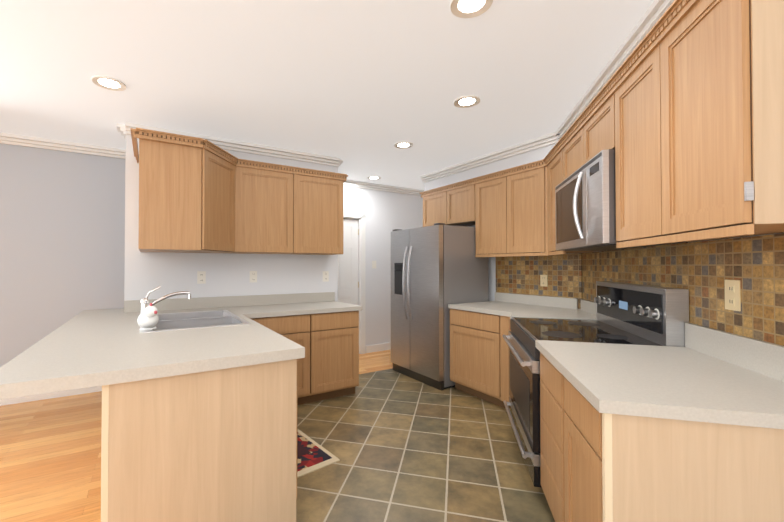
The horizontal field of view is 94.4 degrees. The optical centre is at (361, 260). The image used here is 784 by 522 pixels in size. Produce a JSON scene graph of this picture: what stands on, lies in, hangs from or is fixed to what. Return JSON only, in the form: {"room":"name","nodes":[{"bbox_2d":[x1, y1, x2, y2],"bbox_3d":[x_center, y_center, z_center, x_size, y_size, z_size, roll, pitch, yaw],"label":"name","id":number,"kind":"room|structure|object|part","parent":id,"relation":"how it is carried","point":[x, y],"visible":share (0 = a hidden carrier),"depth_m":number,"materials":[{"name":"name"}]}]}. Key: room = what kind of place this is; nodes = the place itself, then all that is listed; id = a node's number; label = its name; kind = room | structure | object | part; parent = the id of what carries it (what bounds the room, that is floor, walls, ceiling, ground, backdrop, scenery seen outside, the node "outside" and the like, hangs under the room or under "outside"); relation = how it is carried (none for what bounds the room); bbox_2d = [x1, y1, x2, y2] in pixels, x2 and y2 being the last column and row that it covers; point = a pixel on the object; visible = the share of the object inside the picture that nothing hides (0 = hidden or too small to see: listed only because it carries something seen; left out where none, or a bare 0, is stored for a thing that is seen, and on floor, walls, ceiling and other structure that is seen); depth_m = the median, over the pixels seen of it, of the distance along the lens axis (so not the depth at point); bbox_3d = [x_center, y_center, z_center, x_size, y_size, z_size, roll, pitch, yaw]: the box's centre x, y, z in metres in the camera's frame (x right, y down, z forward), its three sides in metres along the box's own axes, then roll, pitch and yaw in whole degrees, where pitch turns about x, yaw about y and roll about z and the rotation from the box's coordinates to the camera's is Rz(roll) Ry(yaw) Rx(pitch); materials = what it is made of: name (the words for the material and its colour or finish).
{"room":"kitchen","nodes":[
{"label":"kitchen","id":0,"kind":"room"},
{"bbox_2d":[0,350,392,521],"bbox_3d":[-0.185,1.389,2.138,16.000,0.050,14.000,0,-1,-30],"label":"floor","id":1,"kind":"structure","parent":0,"point":[50,460],"depth_m":2.53,"materials":[{"name":"brown wood"}]},
{"bbox_2d":[0,143,422,366],"bbox_3d":[-2.066,0.091,4.365,17.000,2.600,0.120,0,-1,-30],"label":"wall","id":2,"kind":"structure","parent":0,"point":[62,237],"depth_m":3.75,"materials":[{"name":"grey paint"}]},
{"bbox_2d":[0,342,390,405],"bbox_3d":[-1.807,1.331,3.911,17.000,0.110,0.900,0,-1,-30],"label":"baseboard","id":3,"kind":"structure","parent":2,"relation":"attached to","point":[378,347],"depth_m":3.70,"materials":[{"name":"white wood"}]},
{"bbox_2d":[0,122,560,195],"bbox_3d":[-1.330,-1.179,3.129,17.000,0.087,2.784,0,-1,-30],"label":"crown molding","id":4,"kind":"structure","parent":2,"relation":"attached to","point":[270,151],"depth_m":3.81,"materials":[{"name":"white wood"}]},
{"bbox_2d":[338,219,358,304],"bbox_3d":[-0.374,0.379,5.305,0.782,2.023,0.109,0,-1,-30],"label":"hall door","id":5,"kind":"structure","parent":2,"relation":"in","point":[348,284],"depth_m":5.44,"materials":[{"name":"white"}]},
{"bbox_2d":[343,211,364,353],"bbox_3d":[-0.398,0.335,5.333,0.970,2.135,0.138,0,-1,-30],"label":"door frame","id":6,"kind":"structure","parent":2,"relation":"attached to","point":[360,217],"depth_m":5.49,"materials":[{"name":"white"}]},
{"bbox_2d":[124,134,337,301],"bbox_3d":[-1.238,0.085,3.825,2.120,2.600,0.150,0,-1,-30],"label":"wall","id":7,"kind":"structure","parent":0,"point":[227,274],"depth_m":3.61,"materials":[{"name":"white paint"}]},
{"bbox_2d":[197,271,205,283],"bbox_3d":[-1.567,0.161,3.536,0.075,0.120,0.008,0,-1,-30],"label":"electrical outlet","id":8,"kind":"object","parent":7,"relation":"attached to","point":[201,277],"visible":1,"depth_m":3.53,"materials":[{"name":"white plastic"}]},
{"bbox_2d":[198,140,245,251],"bbox_3d":[-1.226,-0.522,3.126,0.331,0.864,0.406,0,-1,-30],"label":"upper cabinet","id":9,"kind":"object","parent":7,"relation":"attached to","point":[223,174],"depth_m":3.17,"materials":[{"name":"brown wood"}]},
{"bbox_2d":[138,128,347,254],"bbox_3d":[-1.003,-0.515,3.453,1.900,0.870,0.737,0,-1,-30],"label":"upper cabinet","id":10,"kind":"object","parent":7,"relation":"attached to","point":[198,195],"depth_m":3.46,"materials":[{"name":"brown wood"}]},
{"bbox_2d":[250,271,256,281],"bbox_3d":[-1.136,0.164,3.789,0.075,0.120,0.009,0,-1,-30],"label":"electrical outlet","id":11,"kind":"object","parent":7,"relation":"attached to","point":[253,276],"visible":1,"depth_m":3.79,"materials":[{"name":"white plastic"}]},
{"bbox_2d":[323,271,328,281],"bbox_3d":[-0.420,0.179,4.210,0.075,0.120,0.009,0,-1,-30],"label":"electrical outlet","id":12,"kind":"object","parent":7,"relation":"attached to","point":[325,276],"visible":1,"depth_m":4.21,"materials":[{"name":"white plastic"}]},
{"bbox_2d":[0,0,653,189],"bbox_3d":[-0.499,-1.286,2.126,16.000,0.100,16.000,0,-1,15],"label":"ceiling","id":13,"kind":"structure","parent":0,"point":[360,88],"depth_m":2.35,"materials":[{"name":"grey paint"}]},
{"bbox_2d":[92,75,125,90],"bbox_3d":[-1.745,-1.225,2.500,0.196,0.010,0.196,0,-1,15],"label":"recessed light","id":14,"kind":"object","parent":13,"relation":"in","point":[109,83],"visible":1,"depth_m":2.50,"materials":[{"name":"white"}]},
{"bbox_2d":[367,176,380,179],"bbox_3d":[0.176,-1.193,5.204,0.196,0.010,0.196,0,-1,15],"label":"recessed light","id":15,"kind":"object","parent":13,"relation":"in","point":[373,177],"visible":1,"depth_m":5.20,"materials":[{"name":"white"}]},
{"bbox_2d":[394,142,412,148],"bbox_3d":[0.437,-1.210,3.783,0.196,0.010,0.196,0,-1,15],"label":"recessed light","id":16,"kind":"object","parent":13,"relation":"in","point":[402,145],"visible":0.96,"depth_m":3.79,"materials":[{"name":"white"}]},
{"bbox_2d":[454,95,479,107],"bbox_3d":[0.807,-1.222,2.778,0.196,0.010,0.196,0,-1,15],"label":"recessed light","id":17,"kind":"object","parent":13,"relation":"in","point":[467,101],"visible":0.96,"depth_m":2.77,"materials":[{"name":"white"}]},
{"bbox_2d":[450,0,492,17],"bbox_3d":[0.526,-1.235,1.735,0.196,0.010,0.196,0,-1,15],"label":"recessed light","id":18,"kind":"object","parent":13,"relation":"in","point":[466,8],"visible":1,"depth_m":1.76,"materials":[{"name":"white"}]},
{"bbox_2d":[296,368,554,521],"bbox_3d":[-0.366,1.352,1.227,3.786,0.004,8.388,0,-1,15],"label":"floor","id":19,"kind":"structure","parent":0,"point":[402,447],"depth_m":2.48,"materials":[{"name":"tile"}]},
{"bbox_2d":[0,286,311,521],"bbox_3d":[-1.433,0.779,2.612,1.230,1.181,2.490,0,-1,-30],"label":"kitchen peninsula","id":20,"kind":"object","parent":19,"relation":"on","point":[203,398],"depth_m":1.69,"materials":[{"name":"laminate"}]},
{"bbox_3d":[-1.468,0.317,2.716,0.341,0.257,0.079,0,-1,-30],"label":"faucet single lever","id":21,"kind":"part","parent":20,"relation":"part of","materials":[{"name":"silver metal"}]},
{"bbox_2d":[297,429,339,477],"bbox_3d":[-0.573,1.361,2.659,0.430,0.010,0.820,1,-1,-38],"label":"rug","id":22,"kind":"object","parent":19,"relation":"on","point":[312,455],"visible":0.26,"depth_m":2.51,"materials":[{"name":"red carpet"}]},
{"bbox_2d":[312,292,361,401],"bbox_3d":[-1.040,0.868,3.455,2.045,1.025,0.667,0,-1,-30],"label":"base cabinet","id":23,"kind":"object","parent":19,"relation":"on","point":[335,325],"depth_m":3.59,"materials":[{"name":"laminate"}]},
{"bbox_2d":[391,223,488,389],"bbox_3d":[0.893,0.494,4.412,0.846,1.795,0.900,0,-1,-30],"label":"refrigerator","id":24,"kind":"object","parent":19,"relation":"on","point":[437,269],"visible":0.9,"depth_m":4.08,"materials":[{"name":"grey metal"}]},
{"bbox_2d":[459,300,577,307],"bbox_3d":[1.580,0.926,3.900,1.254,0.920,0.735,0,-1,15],"label":"countertop","id":25,"kind":"structure","parent":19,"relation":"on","point":[503,303],"depth_m":3.75,"materials":[{"name":"stone"}]},
{"bbox_2d":[448,304,595,409],"bbox_3d":[1.409,0.918,3.242,1.254,0.920,0.625,0,-1,15],"label":"base cabinet","id":26,"kind":"object","parent":19,"relation":"on","point":[479,357],"depth_m":3.50,"materials":[{"name":"laminate"}]},
{"bbox_2d":[502,281,688,487],"bbox_3d":[1.415,0.760,2.415,0.793,1.215,0.964,0,-1,15],"label":"range","id":27,"kind":"object","parent":19,"relation":"on","point":[633,314],"visible":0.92,"depth_m":2.19,"materials":[{"name":"grey metal"}]},
{"bbox_2d":[535,323,783,521],"bbox_3d":[1.216,0.834,1.482,0.742,1.045,0.935,0,-1,15],"label":"base cabinet","id":28,"kind":"object","parent":19,"relation":"on","point":[692,430],"visible":0.98,"depth_m":1.14,"materials":[{"name":"brown wood"}]},
{"bbox_2d":[424,143,555,190],"bbox_3d":[1.485,-1.090,4.318,0.200,0.240,2.024,0,-1,-30],"label":"soffit","id":29,"kind":"structure","parent":0,"point":[538,154],"depth_m":4.12,"materials":[{"name":"white paint"}]},
{"bbox_2d":[466,225,541,300],"bbox_3d":[1.634,0.091,4.346,0.120,2.600,2.103,0,-1,-30],"label":"wall","id":30,"kind":"structure","parent":0,"point":[492,273],"depth_m":4.34,"materials":[{"name":"white paint"}]},
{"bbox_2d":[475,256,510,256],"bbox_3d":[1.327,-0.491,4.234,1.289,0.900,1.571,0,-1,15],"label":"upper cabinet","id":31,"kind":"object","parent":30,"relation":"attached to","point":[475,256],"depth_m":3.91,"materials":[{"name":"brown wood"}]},
{"bbox_2d":[496,253,581,308],"bbox_3d":[1.839,0.195,3.860,0.013,0.532,0.986,0,-1,-30],"label":"tile backsplash","id":32,"kind":"structure","parent":30,"relation":"attached to","point":[522,274],"depth_m":3.78,"materials":[{"name":"tile"}]},
{"bbox_2d":[540,275,547,286],"bbox_3d":[1.888,0.204,3.753,0.008,0.120,0.075,0,-1,-30],"label":"electrical outlet","id":33,"kind":"object","parent":32,"relation":"attached to","point":[543,280],"visible":1,"depth_m":3.75,"materials":[{"name":"beige plastic"}]},
{"bbox_2d":[584,233,780,252],"bbox_3d":[1.201,0.035,-0.295,0.120,2.600,8.200,0,-1,15],"label":"wall","id":34,"kind":"structure","parent":0,"point":[724,238],"depth_m":1.57,"materials":[{"name":"white paint"}]},
{"bbox_2d":[560,128,583,253],"bbox_3d":[1.709,-0.484,2.606,0.345,0.848,0.487,0,-1,15],"label":"upper cabinet","id":35,"kind":"object","parent":34,"relation":"attached to","point":[570,150],"depth_m":2.73,"materials":[{"name":"brown wood"}]},
{"bbox_2d":[580,96,611,251],"bbox_3d":[1.587,-0.490,2.135,0.345,0.848,0.485,0,-1,15],"label":"upper cabinet","id":36,"kind":"object","parent":34,"relation":"attached to","point":[596,128],"depth_m":2.22,"materials":[{"name":"brown wood"}]},
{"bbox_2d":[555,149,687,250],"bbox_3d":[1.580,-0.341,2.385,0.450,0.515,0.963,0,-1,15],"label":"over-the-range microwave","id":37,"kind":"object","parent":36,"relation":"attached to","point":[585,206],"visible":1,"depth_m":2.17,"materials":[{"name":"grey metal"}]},
{"bbox_2d":[556,0,673,137],"bbox_3d":[0.981,-1.222,-0.377,0.258,0.088,7.901,0,-1,15],"label":"crown molding","id":38,"kind":"structure","parent":34,"relation":"attached to","point":[652,15],"depth_m":2.12,"materials":[{"name":"white wood"}]},
{"bbox_2d":[608,44,655,247],"bbox_3d":[1.469,-0.495,1.682,0.345,0.848,0.451,0,-1,15],"label":"upper cabinet","id":39,"kind":"object","parent":34,"relation":"attached to","point":[632,100],"depth_m":1.73,"materials":[{"name":"brown wood"}]},
{"bbox_2d":[582,233,783,345],"bbox_3d":[1.729,0.173,2.014,0.013,0.532,2.938,0,-1,15],"label":"tile backsplash","id":40,"kind":"structure","parent":34,"relation":"attached to","point":[702,271],"depth_m":1.67,"materials":[{"name":"tile"}]},
{"bbox_2d":[725,280,740,310],"bbox_3d":[1.600,0.147,1.564,0.008,0.130,0.082,0,-1,15],"label":"electrical outlet","id":41,"kind":"object","parent":40,"relation":"attached to","point":[732,296],"visible":1,"depth_m":1.56,"materials":[{"name":"beige plastic"}]},
{"bbox_2d":[652,0,783,243],"bbox_3d":[1.356,-0.500,1.245,0.345,0.848,0.454,0,-1,15],"label":"upper cabinet","id":42,"kind":"object","parent":34,"relation":"attached to","point":[682,114],"depth_m":1.19,"materials":[{"name":"brown wood"}]}
]}

